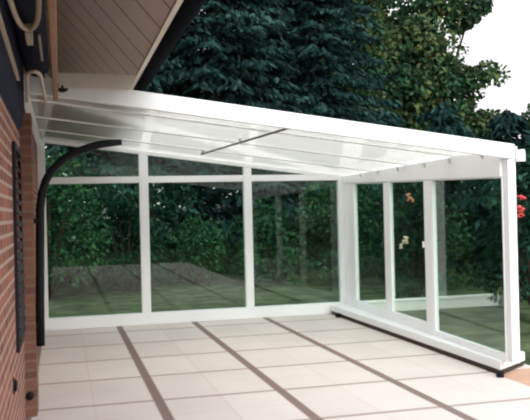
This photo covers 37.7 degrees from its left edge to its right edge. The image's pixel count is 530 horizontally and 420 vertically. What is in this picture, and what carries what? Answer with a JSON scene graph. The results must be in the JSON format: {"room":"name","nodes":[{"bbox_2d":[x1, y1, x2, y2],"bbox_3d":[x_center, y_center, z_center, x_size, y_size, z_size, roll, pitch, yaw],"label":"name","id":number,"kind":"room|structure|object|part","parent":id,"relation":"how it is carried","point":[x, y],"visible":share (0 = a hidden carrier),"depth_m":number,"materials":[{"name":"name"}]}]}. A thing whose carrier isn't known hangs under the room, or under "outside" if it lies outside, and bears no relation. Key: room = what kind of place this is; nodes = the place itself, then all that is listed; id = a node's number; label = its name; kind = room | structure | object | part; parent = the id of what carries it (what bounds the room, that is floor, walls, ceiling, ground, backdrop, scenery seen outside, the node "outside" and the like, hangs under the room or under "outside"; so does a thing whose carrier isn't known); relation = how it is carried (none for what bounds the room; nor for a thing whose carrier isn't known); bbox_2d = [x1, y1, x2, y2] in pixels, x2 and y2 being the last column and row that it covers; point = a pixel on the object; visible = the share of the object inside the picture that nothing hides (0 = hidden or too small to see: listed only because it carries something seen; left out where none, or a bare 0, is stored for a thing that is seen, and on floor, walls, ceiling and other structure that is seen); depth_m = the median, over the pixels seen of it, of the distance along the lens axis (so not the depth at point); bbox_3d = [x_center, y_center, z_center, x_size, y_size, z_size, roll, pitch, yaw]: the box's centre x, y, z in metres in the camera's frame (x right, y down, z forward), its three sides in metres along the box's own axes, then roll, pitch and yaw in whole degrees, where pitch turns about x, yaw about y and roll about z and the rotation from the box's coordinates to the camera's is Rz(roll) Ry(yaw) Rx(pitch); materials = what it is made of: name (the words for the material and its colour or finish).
{"room":"sunroom","nodes":[
{"label":"sunroom","id":0,"kind":"room"},
{"bbox_2d":[0,64,37,419],"bbox_3d":[-1.687,-0.326,4.622,0.300,3.850,12.900,-1,0,-15],"label":"wall","id":1,"kind":"structure","parent":0,"point":[12,364],"depth_m":4.44,"materials":[{"name":"red brick"}]},
{"bbox_2d":[13,377,17,393],"bbox_3d":[-1.484,1.045,4.612,0.024,0.100,0.100,-1,0,-15],"label":"wall fitting","id":2,"kind":"object","parent":1,"relation":"attached to","point":[15,383],"visible":1,"depth_m":4.58,"materials":[{"name":"black metal"}]},
{"bbox_2d":[11,141,25,352],"bbox_3d":[-1.694,0.241,5.350,0.032,1.360,0.760,-1,0,-15],"label":"window shutter","id":3,"kind":"object","parent":1,"relation":"attached to","point":[20,317],"visible":1,"depth_m":5.06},
{"bbox_2d":[26,392,33,399],"bbox_3d":[-1.818,1.441,5.999,0.064,0.064,0.039,-1,0,-15],"label":"wall fitting","id":4,"kind":"object","parent":1,"relation":"attached to","point":[30,395],"visible":1,"depth_m":5.99,"materials":[{"name":"black metal"}]},
{"bbox_2d":[0,0,68,129],"bbox_3d":[-0.799,-0.923,2.534,0.378,0.592,7.200,-1,0,-15],"label":"awning","id":5,"kind":"object","parent":1,"relation":"attached to","point":[23,31],"visible":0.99,"depth_m":4.39,"materials":[{"name":"blue fabric"}]},
{"bbox_3d":[-0.769,-0.839,1.921,0.017,0.020,6.000,-1,0,-15],"label":"wall rail","id":6,"kind":"part","parent":5,"relation":"part of","materials":[{"name":"beige metal"}]},
{"bbox_3d":[-0.939,-0.914,2.420,0.050,0.580,7.050,-1,0,-15],"label":"plate","id":7,"kind":"part","parent":5,"relation":"part of","materials":[{"name":"blue fabric"}]},
{"bbox_3d":[-1.026,-0.980,3.257,0.217,0.028,1.914,-1,0,-15],"label":"folding arm","id":8,"kind":"part","parent":5,"relation":"part of"},
{"bbox_3d":[-1.559,-0.823,5.223,0.159,0.024,1.252,-1,0,-15],"label":"folding arm","id":9,"kind":"part","parent":5,"relation":"part of"},
{"bbox_3d":[-1.303,-0.938,4.511,0.012,0.015,0.680,-1,0,-15],"label":"tension rod","id":10,"kind":"part","parent":5,"relation":"part of","materials":[{"name":"beige metal"}]},
{"bbox_2d":[19,113,38,416],"bbox_3d":[-1.892,0.428,6.190,0.108,2.360,0.350,-1,0,-15],"label":"wall pier","id":11,"kind":"object","parent":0,"point":[26,130],"visible":0.64,"depth_m":6.03,"materials":[{"name":"brown brick"}]},
{"bbox_2d":[33,139,121,345],"bbox_3d":[-1.475,0.247,6.172,0.700,1.622,0.068,-1,0,-15],"label":"pole","id":12,"kind":"object","parent":11,"relation":"attached to","point":[41,197],"visible":1,"depth_m":6.07,"materials":[{"name":"black metal"}]},
{"bbox_2d":[44,0,174,77],"bbox_3d":[-1.143,-1.611,4.802,0.900,1.065,12.950,-1,0,-15],"label":"ceiling","id":13,"kind":"structure","parent":0,"point":[94,36],"depth_m":6.03,"materials":[{"name":"brown wood"}]},
{"bbox_2d":[58,73,135,89],"bbox_3d":[-1.296,-0.997,6.019,0.593,0.120,0.022,-1,0,-15],"label":"trim","id":14,"kind":"structure","parent":13,"relation":"attached to","point":[69,80],"depth_m":6.00,"materials":[{"name":"beige wood"}]},
{"bbox_2d":[129,0,182,89],"bbox_3d":[-0.681,-1.119,4.925,0.035,0.090,12.960,-1,0,-15],"label":"trim","id":15,"kind":"structure","parent":13,"relation":"attached to","point":[177,3],"depth_m":4.86,"materials":[{"name":"beige wood"}]},
{"bbox_2d":[37,142,346,330],"bbox_3d":[-0.930,0.308,11.181,4.471,2.578,0.130,-1,0,-15],"label":"window frame","id":16,"kind":"structure","parent":0,"point":[146,317],"depth_m":11.09,"materials":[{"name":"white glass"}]},
{"bbox_3d":[-3.042,0.277,10.620,0.100,2.418,0.090,-1,0,-15],"label":"post","id":17,"kind":"part","parent":16,"relation":"part of","materials":[{"name":"white metal"}]},
{"bbox_3d":[-1.701,0.333,10.973,0.124,2.244,0.090,-1,0,-15],"label":"post","id":18,"kind":"part","parent":16,"relation":"part of","materials":[{"name":"white metal"}]},
{"bbox_3d":[-0.901,1.517,11.178,4.471,0.159,0.130,-1,0,-15],"label":"rail","id":19,"kind":"part","parent":16,"relation":"part of","materials":[{"name":"white metal"}]},
{"bbox_3d":[-0.244,0.395,11.356,0.116,2.052,0.090,-1,0,-15],"label":"post","id":20,"kind":"part","parent":16,"relation":"part of","materials":[{"name":"white metal"}]},
{"bbox_3d":[1.174,0.455,11.729,0.124,1.866,0.090,-1,0,-15],"label":"post","id":21,"kind":"part","parent":16,"relation":"part of","materials":[{"name":"white metal"}]},
{"bbox_2d":[24,75,524,182],"bbox_3d":[-0.267,-0.655,8.862,4.598,0.831,4.950,-1,0,-15],"label":"roof","id":22,"kind":"structure","parent":0,"point":[147,123],"depth_m":7.90,"materials":[{"name":"white plastic"}]},
{"bbox_3d":[-2.471,-0.929,8.273,0.048,0.110,4.748,-1,0,-15],"label":"wall plate","id":23,"kind":"part","parent":22,"relation":"part of","materials":[{"name":"white metal"}]},
{"bbox_2d":[200,128,287,154],"bbox_3d":[-0.268,-0.741,8.335,0.025,0.087,3.557,-1,0,-18],"label":"rod","id":24,"kind":"object","parent":22,"relation":"hanging from","point":[283,129],"visible":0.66,"depth_m":8.18,"materials":[{"name":"grey metal"}]},
{"bbox_2d":[26,314,529,419],"bbox_3d":[0.657,1.584,4.613,4.140,0.080,13.520,-1,0,-15],"label":"floor","id":25,"kind":"structure","parent":0,"point":[319,366],"depth_m":7.27,"materials":[{"name":"beige tile"}]},
{"bbox_2d":[331,159,524,377],"bbox_3d":[1.747,0.545,9.327,0.542,1.967,4.787,-1,0,-15],"label":"sliding door frame","id":26,"kind":"structure","parent":0,"point":[427,334],"depth_m":8.61,"materials":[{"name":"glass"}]},
{"bbox_3d":[1.283,0.507,11.460,0.060,1.814,0.427,-1,0,-12],"label":"post","id":27,"kind":"part","parent":26,"relation":"part of","materials":[{"name":"white metal"}]},
{"bbox_3d":[1.463,0.507,10.585,0.044,1.801,1.360,-1,0,-12],"label":"sliding panel","id":28,"kind":"part","parent":26,"relation":"part of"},
{"bbox_3d":[1.722,0.517,9.346,0.044,1.763,1.171,-1,0,-12],"label":"sliding panel","id":29,"kind":"part","parent":26,"relation":"part of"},
{"bbox_3d":[1.787,1.441,9.404,0.465,0.085,4.643,-1,0,-15],"label":"sill","id":30,"kind":"part","parent":26,"relation":"part of","materials":[{"name":"white metal"}]},
{"bbox_3d":[1.864,0.528,8.686,0.062,1.731,0.179,-1,0,-12],"label":"post","id":31,"kind":"part","parent":26,"relation":"part of","materials":[{"name":"white metal"}]},
{"bbox_2d":[331,314,529,371],"bbox_3d":[1.762,1.571,9.563,0.518,0.077,4.510,-1,0,-15],"label":"trim","id":32,"kind":"structure","parent":26,"relation":"attached to","point":[524,366],"depth_m":8.50,"materials":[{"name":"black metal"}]},
{"bbox_3d":[2.038,0.525,7.834,0.044,1.725,1.560,-1,0,-12],"label":"sliding panel","id":33,"kind":"part","parent":26,"relation":"part of","materials":[{"name":"clear glass"}]},
{"bbox_3d":[2.233,0.463,7.030,0.084,1.836,0.096,-1,0,-15],"label":"post","id":34,"kind":"part","parent":26,"relation":"part of","materials":[{"name":"white metal"}]},
{"bbox_3d":[-1.268,-1.809,4.787,1.260,1.403,12.980,-1,0,-15],"label":"roof","id":35,"kind":"structure","parent":0,"visible":0},
{"bbox_2d":[133,0,205,91],"bbox_3d":[-0.576,-1.152,4.953,0.180,0.110,12.960,-1,0,-15],"label":"rain gutter","id":36,"kind":"object","parent":35,"relation":"attached to","point":[188,9],"visible":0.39,"depth_m":5.03,"materials":[{"name":"black metal"}]},
{"label":"outside","id":37,"kind":"structure","parent":0,"visible":0},
{"bbox_2d":[48,236,529,364],"bbox_3d":[4.568,1.780,30.710,115.000,0.465,115.000,-1,0,-15],"label":"ground","id":38,"kind":"structure","parent":37,"point":[483,325],"depth_m":14.25,"materials":[{"name":"green plant"}]},
{"bbox_2d":[45,152,117,299],"bbox_3d":[-4.180,0.304,14.873,2.658,2.881,2.701,-1,0,-15],"label":"shrub","id":39,"kind":"object","parent":38,"relation":"on","point":[67,195],"visible":0.53,"depth_m":14.76,"materials":[{"name":"green plant"}]},
{"bbox_2d":[45,146,135,286],"bbox_3d":[-4.439,0.178,17.717,3.027,3.155,2.735,-1,0,-15],"label":"shrub","id":40,"kind":"object","parent":38,"relation":"on","point":[85,168],"visible":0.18,"depth_m":17.43,"materials":[{"name":"green plant"}]},
{"bbox_2d":[74,175,173,292],"bbox_3d":[-2.914,0.491,16.164,2.098,2.454,2.309,-1,0,-15],"label":"shrub","id":41,"kind":"object","parent":38,"relation":"on","point":[120,265],"visible":0.68,"depth_m":15.92,"materials":[{"name":"green plant"}]},
{"bbox_2d":[52,21,210,253],"bbox_3d":[-4.230,-5.399,25.267,8.570,15.785,8.203,-1,0,-15],"label":"conifer","id":42,"kind":"object","parent":38,"relation":"on","point":[201,92],"visible":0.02,"depth_m":24.77,"materials":[{"name":"green plant"}]},
{"bbox_2d":[43,44,237,284],"bbox_3d":[-4.281,-4.172,20.378,7.562,13.261,7.533,-1,0,-15],"label":"conifer","id":43,"kind":"object","parent":38,"relation":"on","point":[114,156],"visible":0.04,"depth_m":19.23,"materials":[{"name":"green plant"}]},
{"bbox_2d":[106,158,202,280],"bbox_3d":[-2.611,0.248,18.396,2.520,2.927,2.356,-1,0,-15],"label":"shrub","id":44,"kind":"object","parent":38,"relation":"on","point":[160,187],"visible":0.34,"depth_m":18.11,"materials":[{"name":"green plant"}]},
{"bbox_2d":[136,214,236,284],"bbox_3d":[-1.648,0.896,17.502,1.864,1.607,2.363,-2,0,44],"label":"shrub","id":45,"kind":"object","parent":38,"relation":"on","point":[197,269],"visible":0.87,"depth_m":17.28,"materials":[{"name":"green plant"}]},
{"bbox_2d":[116,0,337,274],"bbox_3d":[-1.661,-4.918,21.945,7.314,14.886,8.292,-1,0,-15],"label":"conifer","id":46,"kind":"object","parent":38,"relation":"on","point":[211,34],"visible":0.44,"depth_m":20.93,"materials":[{"name":"green plant"}]},
{"bbox_2d":[165,0,296,262],"bbox_3d":[-0.772,-5.769,28.515,8.513,16.195,8.242,-1,0,-15],"label":"conifer","id":47,"kind":"object","parent":38,"relation":"on","point":[219,0],"visible":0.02,"depth_m":27.45,"materials":[{"name":"green plant"}]},
{"bbox_2d":[227,196,324,285],"bbox_3d":[0.276,0.668,17.189,2.176,1.953,2.426,-1,0,8],"label":"shrub","id":48,"kind":"object","parent":38,"relation":"on","point":[261,253],"visible":0.82,"depth_m":16.88,"materials":[{"name":"green plant"}]},
{"bbox_2d":[207,0,415,271],"bbox_3d":[1.220,-5.007,23.672,7.416,14.838,6.988,-1,0,7],"label":"conifer","id":49,"kind":"object","parent":38,"relation":"on","point":[311,19],"visible":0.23,"depth_m":22.84,"materials":[{"name":"green plant"}]},
{"bbox_2d":[292,180,396,280],"bbox_3d":[1.812,0.362,16.756,2.434,2.489,2.458,-1,0,-15],"label":"shrub","id":50,"kind":"object","parent":38,"relation":"on","point":[328,210],"visible":0.48,"depth_m":16.41,"materials":[{"name":"green plant"}]},
{"bbox_2d":[294,0,467,130],"bbox_3d":[3.857,-3.859,27.925,6.946,10.860,6.384,-1,0,16],"label":"broadleaf tree","id":51,"kind":"object","parent":38,"relation":"on","point":[397,48],"visible":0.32,"depth_m":27.32,"materials":[{"name":"green plant"}]},
{"bbox_2d":[332,180,447,272],"bbox_3d":[2.796,0.160,17.875,2.691,2.846,2.617,-1,0,27],"label":"shrub","id":52,"kind":"object","parent":38,"relation":"on","point":[404,189],"visible":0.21,"depth_m":17.29,"materials":[{"name":"green plant"}]},
{"bbox_2d":[358,105,442,251],"bbox_3d":[3.966,-0.816,25.643,5.559,5.739,5.458,-1,0,-42],"label":"conifer","id":53,"kind":"object","parent":38,"relation":"on","point":[387,114],"visible":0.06,"depth_m":25.26,"materials":[{"name":"green plant"}]},
{"bbox_2d":[368,193,458,298],"bbox_3d":[2.537,0.639,13.332,1.419,1.876,1.761,-1,0,-1],"label":"shrub","id":54,"kind":"object","parent":38,"relation":"on","point":[408,227],"visible":0.75,"depth_m":12.94,"materials":[{"name":"green plant"}]},
{"bbox_2d":[360,201,478,289],"bbox_3d":[3.068,0.681,15.392,2.307,1.789,2.001,-1,0,28],"label":"shrub","id":55,"kind":"object","parent":38,"relation":"on","point":[459,285],"visible":0.21,"depth_m":15.29,"materials":[{"name":"green plant"}]},
{"bbox_2d":[366,98,493,268],"bbox_3d":[5.301,-0.533,21.506,5.194,5.189,4.636,-1,0,-15],"label":"conifer","id":56,"kind":"object","parent":38,"relation":"on","point":[443,116],"visible":0.16,"depth_m":21.21,"materials":[{"name":"green plant"}]},
{"bbox_2d":[363,293,498,310],"bbox_3d":[2.560,1.461,12.153,2.430,0.180,0.170,-1,0,-15],"label":"kerb","id":57,"kind":"object","parent":38,"relation":"on","point":[473,300],"visible":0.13,"depth_m":12.16,"materials":[{"name":"concrete"}]},
{"bbox_2d":[393,0,511,195],"bbox_3d":[7.110,-3.701,29.323,4.440,10.397,4.281,-1,0,-15],"label":"broadleaf tree","id":58,"kind":"object","parent":38,"relation":"on","point":[465,81],"visible":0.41,"depth_m":28.54,"materials":[{"name":"green plant"}]},
{"bbox_2d":[447,108,529,286],"bbox_3d":[5.177,-0.039,16.192,3.857,4.210,4.042,-1,0,-15],"label":"conifer","id":59,"kind":"object","parent":38,"relation":"on","point":[508,124],"visible":0.24,"depth_m":16.09,"materials":[{"name":"green plant"}]},
{"bbox_2d":[472,149,529,304],"bbox_3d":[3.702,0.315,10.493,1.730,2.450,1.816,-1,0,-15],"label":"shrub","id":60,"kind":"object","parent":38,"relation":"on","point":[522,180],"visible":0.66,"depth_m":10.29,"materials":[{"name":"green plant"}]},
{"bbox_2d":[486,140,529,247],"bbox_3d":[4.681,0.102,12.248,2.265,2.836,2.581,-1,0,-15],"label":"shrub","id":61,"kind":"object","parent":38,"relation":"on","point":[526,150],"visible":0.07,"depth_m":12.21,"materials":[{"name":"green plant"}]},
{"bbox_2d":[490,368,529,375],"bbox_3d":[2.346,1.549,7.244,0.460,0.071,0.225,-1,0,-15],"label":"brick","id":62,"kind":"object","parent":38,"relation":"on","point":[526,371],"visible":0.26,"depth_m":7.22,"materials":[{"name":"brick"}]},
{"bbox_2d":[504,374,529,381],"bbox_3d":[2.406,1.547,7.017,0.460,0.071,0.225,-1,0,-15],"label":"brick","id":63,"kind":"object","parent":38,"relation":"on","point":[518,378],"visible":0.37,"depth_m":7.00,"materials":[{"name":"brick"}]},
{"bbox_2d":[517,103,529,168],"bbox_3d":[10.258,-1.422,29.012,4.038,5.701,3.685,-1,0,-15],"label":"broadleaf tree","id":64,"kind":"object","parent":38,"relation":"on","point":[523,115],"visible":0.06,"depth_m":29.32,"materials":[{"name":"green plant"}]},
{"bbox_2d":[518,381,529,386],"bbox_3d":[2.466,1.545,6.790,0.460,0.071,0.225,-1,0,-15],"label":"brick","id":65,"kind":"object","parent":38,"relation":"on","point":[527,383],"visible":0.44,"depth_m":6.80,"materials":[{"name":"brick"}]}
]}

